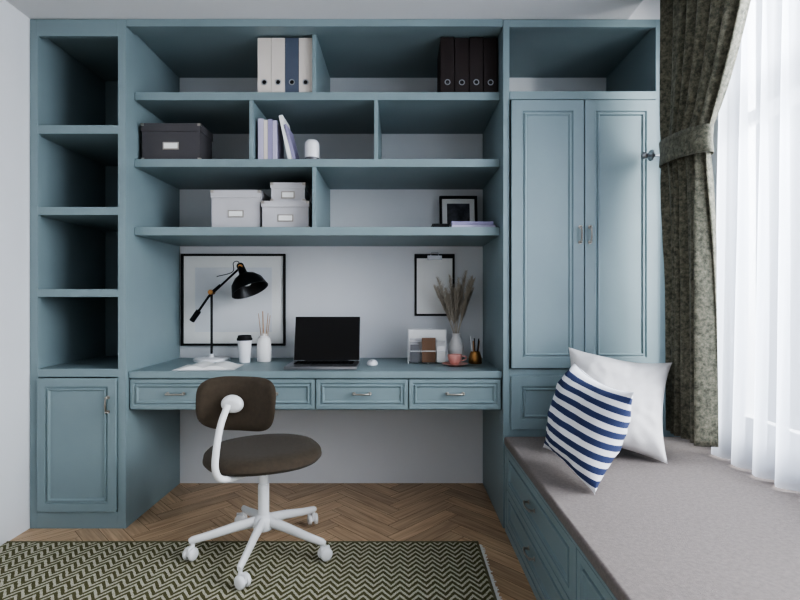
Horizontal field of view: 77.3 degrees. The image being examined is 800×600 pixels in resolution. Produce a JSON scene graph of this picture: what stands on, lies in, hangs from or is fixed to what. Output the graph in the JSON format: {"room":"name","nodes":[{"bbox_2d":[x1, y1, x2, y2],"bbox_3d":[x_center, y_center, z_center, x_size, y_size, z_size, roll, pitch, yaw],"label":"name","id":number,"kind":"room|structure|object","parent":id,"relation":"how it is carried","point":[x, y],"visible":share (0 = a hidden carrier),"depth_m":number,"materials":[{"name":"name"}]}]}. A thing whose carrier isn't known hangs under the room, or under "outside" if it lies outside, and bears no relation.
{"room":"office","nodes":[
{"label":"office","id":0,"kind":"room"},
{"bbox_2d":[0,0,29,545],"bbox_3d":[-1.850,-0.240,0.315,0.100,2.800,5.430,0,0,0],"label":"wall","id":1,"kind":"structure","parent":0,"point":[14,25],"depth_m":2.33,"materials":[{"name":"paint"}]},
{"bbox_2d":[10,483,535,599],"bbox_3d":[-0.175,1.135,0.315,3.250,0.050,5.430,0,0,0],"label":"floor","id":2,"kind":"structure","parent":0,"point":[345,511],"depth_m":2.56,"materials":[{"name":"brown wood"}]},
{"bbox_2d":[30,19,179,528],"bbox_3d":[-1.564,-0.127,2.706,0.466,2.474,0.642,0,0,0],"label":"bookcase","id":3,"kind":"object","parent":2,"relation":"on","point":[105,297],"visible":0.97,"depth_m":2.52,"materials":[{"name":"blue paint"}]},
{"bbox_2d":[0,541,502,599],"bbox_3d":[-0.703,1.103,1.236,2.164,0.013,2.073,0,0,0],"label":"rug","id":4,"kind":"object","parent":2,"relation":"on","point":[29,570],"visible":1,"depth_m":2.02,"materials":[{"name":"fabric"}]},
{"bbox_2d":[182,376,332,589],"bbox_3d":[-0.598,0.700,2.172,0.627,0.791,0.602,0,0,0],"label":"swivel chair","id":5,"kind":"object","parent":4,"relation":"on","point":[241,403],"visible":1,"depth_m":2.01,"materials":[{"name":"brown fabric"}]},
{"bbox_2d":[505,445,616,599],"bbox_3d":[0.961,0.904,1.029,0.972,0.412,2.758,0,0,0],"label":"drawers","id":6,"kind":"object","parent":2,"relation":"on","point":[553,564],"visible":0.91,"depth_m":1.79,"materials":[{"name":"blue paint"}]},
{"bbox_2d":[504,437,799,599],"bbox_3d":[0.972,0.676,1.029,0.944,0.040,2.758,0,0,0],"label":"seat cushion","id":7,"kind":"object","parent":6,"relation":"on","point":[697,525],"visible":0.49,"depth_m":1.48,"materials":[{"name":"fabric"}]},
{"bbox_2d":[543,362,633,493],"bbox_3d":[0.683,0.453,1.845,0.254,0.405,0.389,0,0,0],"label":"striped pillow","id":8,"kind":"object","parent":7,"relation":"on","point":[589,420],"visible":1,"depth_m":1.73,"materials":[{"name":"blue fabric"}]},
{"bbox_2d":[569,347,671,463],"bbox_3d":[0.918,0.435,2.136,0.494,0.442,0.242,0,0,7],"label":"pillow","id":9,"kind":"object","parent":7,"relation":"on","point":[647,381],"visible":0.54,"depth_m":2.07,"materials":[{"name":"fabric"}]},
{"bbox_2d":[483,19,680,527],"bbox_3d":[0.974,-0.127,2.704,0.946,2.474,0.646,0,0,0],"label":"wardrobe","id":10,"kind":"object","parent":2,"relation":"on","point":[576,260],"visible":0.72,"depth_m":2.42,"materials":[{"name":"blue paint"}]},
{"bbox_2d":[180,246,482,482],"bbox_3d":[-0.175,-0.240,3.080,3.450,2.800,0.100,0,0,0],"label":"wall","id":11,"kind":"structure","parent":0,"point":[373,284],"depth_m":3.03,"materials":[{"name":"paint"}]},
{"bbox_2d":[181,254,285,345],"bbox_3d":[-1.006,-0.002,3.019,0.628,0.553,0.018,0,0,0],"label":"picture frame","id":12,"kind":"object","parent":11,"relation":"attached to","point":[232,317],"visible":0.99,"depth_m":3.02,"materials":[{"name":"paper"}]},
{"bbox_2d":[126,19,502,245],"bbox_3d":[-0.416,-0.845,2.729,1.830,1.042,0.598,0,0,0],"label":"wall shelf","id":13,"kind":"object","parent":11,"relation":"attached to","point":[391,144],"visible":0.87,"depth_m":2.68,"materials":[{"name":"blue paint"}]},
{"bbox_2d":[140,123,212,158],"bbox_3d":[-1.161,-0.801,2.615,0.304,0.188,0.171,0,0,0],"label":"storage box","id":14,"kind":"object","parent":13,"relation":"in","point":[159,140],"visible":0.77,"depth_m":2.53,"materials":[{"name":"black cardboard"}]},
{"bbox_2d":[210,190,270,226],"bbox_3d":[-0.855,-0.469,2.729,0.262,0.206,0.261,0,0,0],"label":"storage box","id":15,"kind":"object","parent":13,"relation":"in","point":[230,208],"visible":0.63,"depth_m":2.60,"materials":[{"name":"white cardboard"}]},
{"bbox_2d":[258,38,270,91],"bbox_3d":[-0.688,-1.186,2.649,0.068,0.287,0.232,0,0,0],"label":"binder","id":16,"kind":"object","parent":13,"relation":"in","point":[264,44],"visible":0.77,"depth_m":2.54,"materials":[{"name":"paper"}]},
{"bbox_2d":[271,38,284,91],"bbox_3d":[-0.618,-1.186,2.649,0.068,0.287,0.232,0,0,0],"label":"binder","id":17,"kind":"object","parent":13,"relation":"in","point":[277,44],"visible":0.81,"depth_m":2.54,"materials":[{"name":"paper"}]},
{"bbox_2d":[258,115,299,158],"bbox_3d":[-0.625,-0.824,2.620,0.193,0.234,0.160,0,0,0],"label":"books","id":18,"kind":"object","parent":13,"relation":"in","point":[272,137],"visible":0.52,"depth_m":2.54,"materials":[{"name":"paper"}]},
{"bbox_2d":[261,201,311,226],"bbox_3d":[-0.592,-0.439,2.670,0.250,0.146,0.181,0,0,0],"label":"storage box","id":19,"kind":"object","parent":13,"relation":"in","point":[274,213],"visible":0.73,"depth_m":2.58,"materials":[{"name":"white cardboard"}]},
{"bbox_2d":[270,182,310,200],"bbox_3d":[-0.584,-0.562,2.675,0.185,0.100,0.151,0,0,0],"label":"storage box","id":20,"kind":"object","parent":19,"relation":"on","point":[280,191],"visible":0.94,"depth_m":2.60,"materials":[{"name":"white cardboard"}]},
{"bbox_2d":[285,38,298,91],"bbox_3d":[-0.548,-1.186,2.649,0.068,0.287,0.232,0,0,0],"label":"binder","id":21,"kind":"object","parent":13,"relation":"in","point":[291,44],"visible":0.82,"depth_m":2.54,"materials":[{"name":"paper"}]},
{"bbox_2d":[299,38,311,91],"bbox_3d":[-0.479,-1.186,2.649,0.068,0.287,0.232,0,0,0],"label":"binder","id":22,"kind":"object","parent":13,"relation":"in","point":[305,44],"visible":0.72,"depth_m":2.54,"materials":[{"name":"paper"}]},
{"bbox_2d":[305,139,318,158],"bbox_3d":[-0.452,-0.765,2.570,0.075,0.116,0.075,0,0,0],"label":"smart speaker","id":23,"kind":"object","parent":13,"relation":"on","point":[311,145],"visible":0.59,"depth_m":2.54},
{"bbox_2d":[431,224,449,226],"bbox_3d":[0.213,-0.382,2.660,0.090,0.030,0.120,0,0,0],"label":"notebook","id":24,"kind":"object","parent":13,"relation":"on","point":[433,225],"visible":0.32,"depth_m":2.60,"materials":[{"name":"paper"}]},
{"bbox_2d":[437,37,453,91],"bbox_3d":[0.241,-1.188,2.649,0.070,0.290,0.232,0,0,0],"label":"binder","id":25,"kind":"object","parent":13,"relation":"in","point":[445,60],"visible":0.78,"depth_m":2.54,"materials":[{"name":"paper"}]},
{"bbox_2d":[439,196,477,223],"bbox_3d":[0.342,-0.489,2.925,0.220,0.245,0.056,0,0,0],"label":"photo frame","id":26,"kind":"object","parent":13,"relation":"on","point":[451,208],"visible":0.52,"depth_m":2.93,"materials":[{"name":"wood"}]},
{"bbox_2d":[454,38,468,91],"bbox_3d":[0.314,-1.186,2.652,0.070,0.287,0.232,0,0,0],"label":"binder","id":27,"kind":"object","parent":13,"relation":"in","point":[461,45],"visible":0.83,"depth_m":2.54,"materials":[{"name":"paper"}]},
{"bbox_2d":[450,221,495,226],"bbox_3d":[0.378,-0.385,2.638,0.225,0.038,0.156,0,0,0],"label":"book stack","id":28,"kind":"object","parent":13,"relation":"in","point":[453,223],"visible":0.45,"depth_m":2.57,"materials":[{"name":"paper"}]},
{"bbox_2d":[469,37,482,91],"bbox_3d":[0.387,-1.188,2.649,0.070,0.290,0.232,0,0,0],"label":"binder","id":29,"kind":"object","parent":13,"relation":"in","point":[475,43],"visible":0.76,"depth_m":2.54,"materials":[{"name":"paper"}]},
{"bbox_2d":[483,38,496,91],"bbox_3d":[0.460,-1.186,2.652,0.070,0.287,0.232,0,0,0],"label":"binder","id":30,"kind":"object","parent":13,"relation":"in","point":[489,44],"visible":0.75,"depth_m":2.54,"materials":[{"name":"paper"}]},
{"bbox_2d":[129,358,501,409],"bbox_3d":[-0.415,0.447,2.726,1.828,0.194,0.604,0,0,0],"label":"desk","id":31,"kind":"object","parent":11,"relation":"attached to","point":[393,383],"visible":0.78,"depth_m":2.46,"materials":[{"name":"blue paint"}]},
{"bbox_2d":[172,361,243,370],"bbox_3d":[-0.985,0.339,2.585,0.300,0.020,0.206,0,0,-4],"label":"open book","id":32,"kind":"object","parent":31,"relation":"on","point":[223,365],"visible":1,"depth_m":2.52,"materials":[{"name":"paper"}]},
{"bbox_2d":[189,261,267,362],"bbox_3d":[-0.981,0.063,2.849,0.462,0.573,0.261,0,0,0],"label":"desk lamp","id":33,"kind":"object","parent":31,"relation":"on","point":[247,284],"depth_m":2.86,"materials":[{"name":"black metal"}]},
{"bbox_2d":[237,335,251,362],"bbox_3d":[-0.870,0.274,2.800,0.085,0.152,0.085,0,0,0],"label":"takeaway coffee cup","id":34,"kind":"object","parent":31,"relation":"on","point":[244,341],"visible":1,"depth_m":2.77,"materials":[{"name":"white paper"}]},
{"bbox_2d":[257,311,271,361],"bbox_3d":[-0.772,0.206,2.840,0.082,0.286,0.082,0,0,0],"label":"reed diffuser","id":35,"kind":"object","parent":31,"relation":"on","point":[264,349],"visible":1,"depth_m":2.81,"materials":[{"name":"white ceramic"}]},
{"bbox_2d":[284,317,359,369],"bbox_3d":[-0.401,0.221,2.649,0.368,0.256,0.324,0,0,0],"label":"laptop","id":36,"kind":"object","parent":31,"relation":"on","point":[320,343],"visible":1,"depth_m":2.76,"materials":[{"name":"metal"}]},
{"bbox_2d":[367,359,377,365],"bbox_3d":[-0.150,0.336,2.700,0.059,0.028,0.106,0,0,0],"label":"computer mouse","id":37,"kind":"object","parent":31,"relation":"on","point":[372,362],"visible":1,"depth_m":2.66,"materials":[{"name":"white plastic"}]},
{"bbox_2d":[407,329,447,363],"bbox_3d":[0.153,0.256,2.780,0.223,0.187,0.106,0,0,0],"label":"rack","id":38,"kind":"object","parent":31,"relation":"on","point":[426,346],"visible":0.89,"depth_m":2.75,"materials":[{"name":"white paint"}]},
{"bbox_2d":[433,269,475,359],"bbox_3d":[0.311,0.085,2.870,0.255,0.529,0.137,0,0,0],"label":"vase","id":39,"kind":"object","parent":31,"relation":"on","point":[456,346],"visible":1,"depth_m":2.84,"materials":[{"name":"white ceramic"}]},
{"bbox_2d":[442,354,467,366],"bbox_3d":[0.292,0.320,2.660,0.140,0.060,0.140,0,0,0],"label":"teacup","id":40,"kind":"object","parent":31,"relation":"on","point":[455,360],"visible":1,"depth_m":2.64,"materials":[{"name":"pink ceramic"}]},
{"bbox_2d":[468,336,481,363],"bbox_3d":[0.415,0.275,2.760,0.074,0.149,0.074,0,0,0],"label":"pencil holder","id":41,"kind":"object","parent":31,"relation":"on","point":[475,357],"visible":1,"depth_m":2.74,"materials":[{"name":"brown metal"}]},
{"bbox_2d":[415,252,454,315],"bbox_3d":[0.209,-0.096,3.018,0.242,0.385,0.019,0,0,0],"label":"clipboard","id":42,"kind":"object","parent":11,"relation":"attached to","point":[428,267],"visible":0.9,"depth_m":3.02,"materials":[{"name":"paper"}]},
{"bbox_2d":[6,0,659,19],"bbox_3d":[-0.175,-1.504,0.315,3.250,0.272,5.430,0,0,0],"label":"ceiling","id":43,"kind":"structure","parent":0,"point":[33,9],"depth_m":2.36,"materials":[{"name":"paint"}]},
{"bbox_2d":[659,0,750,446],"bbox_3d":[1.218,-0.483,1.990,0.123,2.126,0.682,0,0,0],"label":"curtain","id":44,"kind":"object","parent":43,"relation":"hanging from","point":[700,40],"visible":1,"depth_m":2.03,"materials":[{"name":"green fabric"}]},
{"bbox_2d":[711,0,799,491],"bbox_3d":[1.351,-0.449,0.475,0.107,2.193,3.650,0,0,0],"label":"sheer curtain","id":45,"kind":"object","parent":43,"relation":"hanging from","point":[758,219],"visible":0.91,"depth_m":1.84,"materials":[{"name":"white fabric"}]},
{"bbox_2d":[641,150,659,160],"bbox_3d":[1.292,-0.680,2.352,0.314,0.052,0.052,0,0,0],"label":"curtain holdback","id":46,"kind":"object","parent":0,"point":[650,156],"depth_m":2.34,"materials":[{"name":"silver metal"}]},
{"bbox_2d":[711,113,718,218],"bbox_3d":[1.500,-0.240,0.315,0.100,2.800,5.430,0,0,0],"label":"wall","id":47,"kind":"structure","parent":0,"point":[714,156],"depth_m":2.30,"materials":[{"name":"paint"}]}
]}

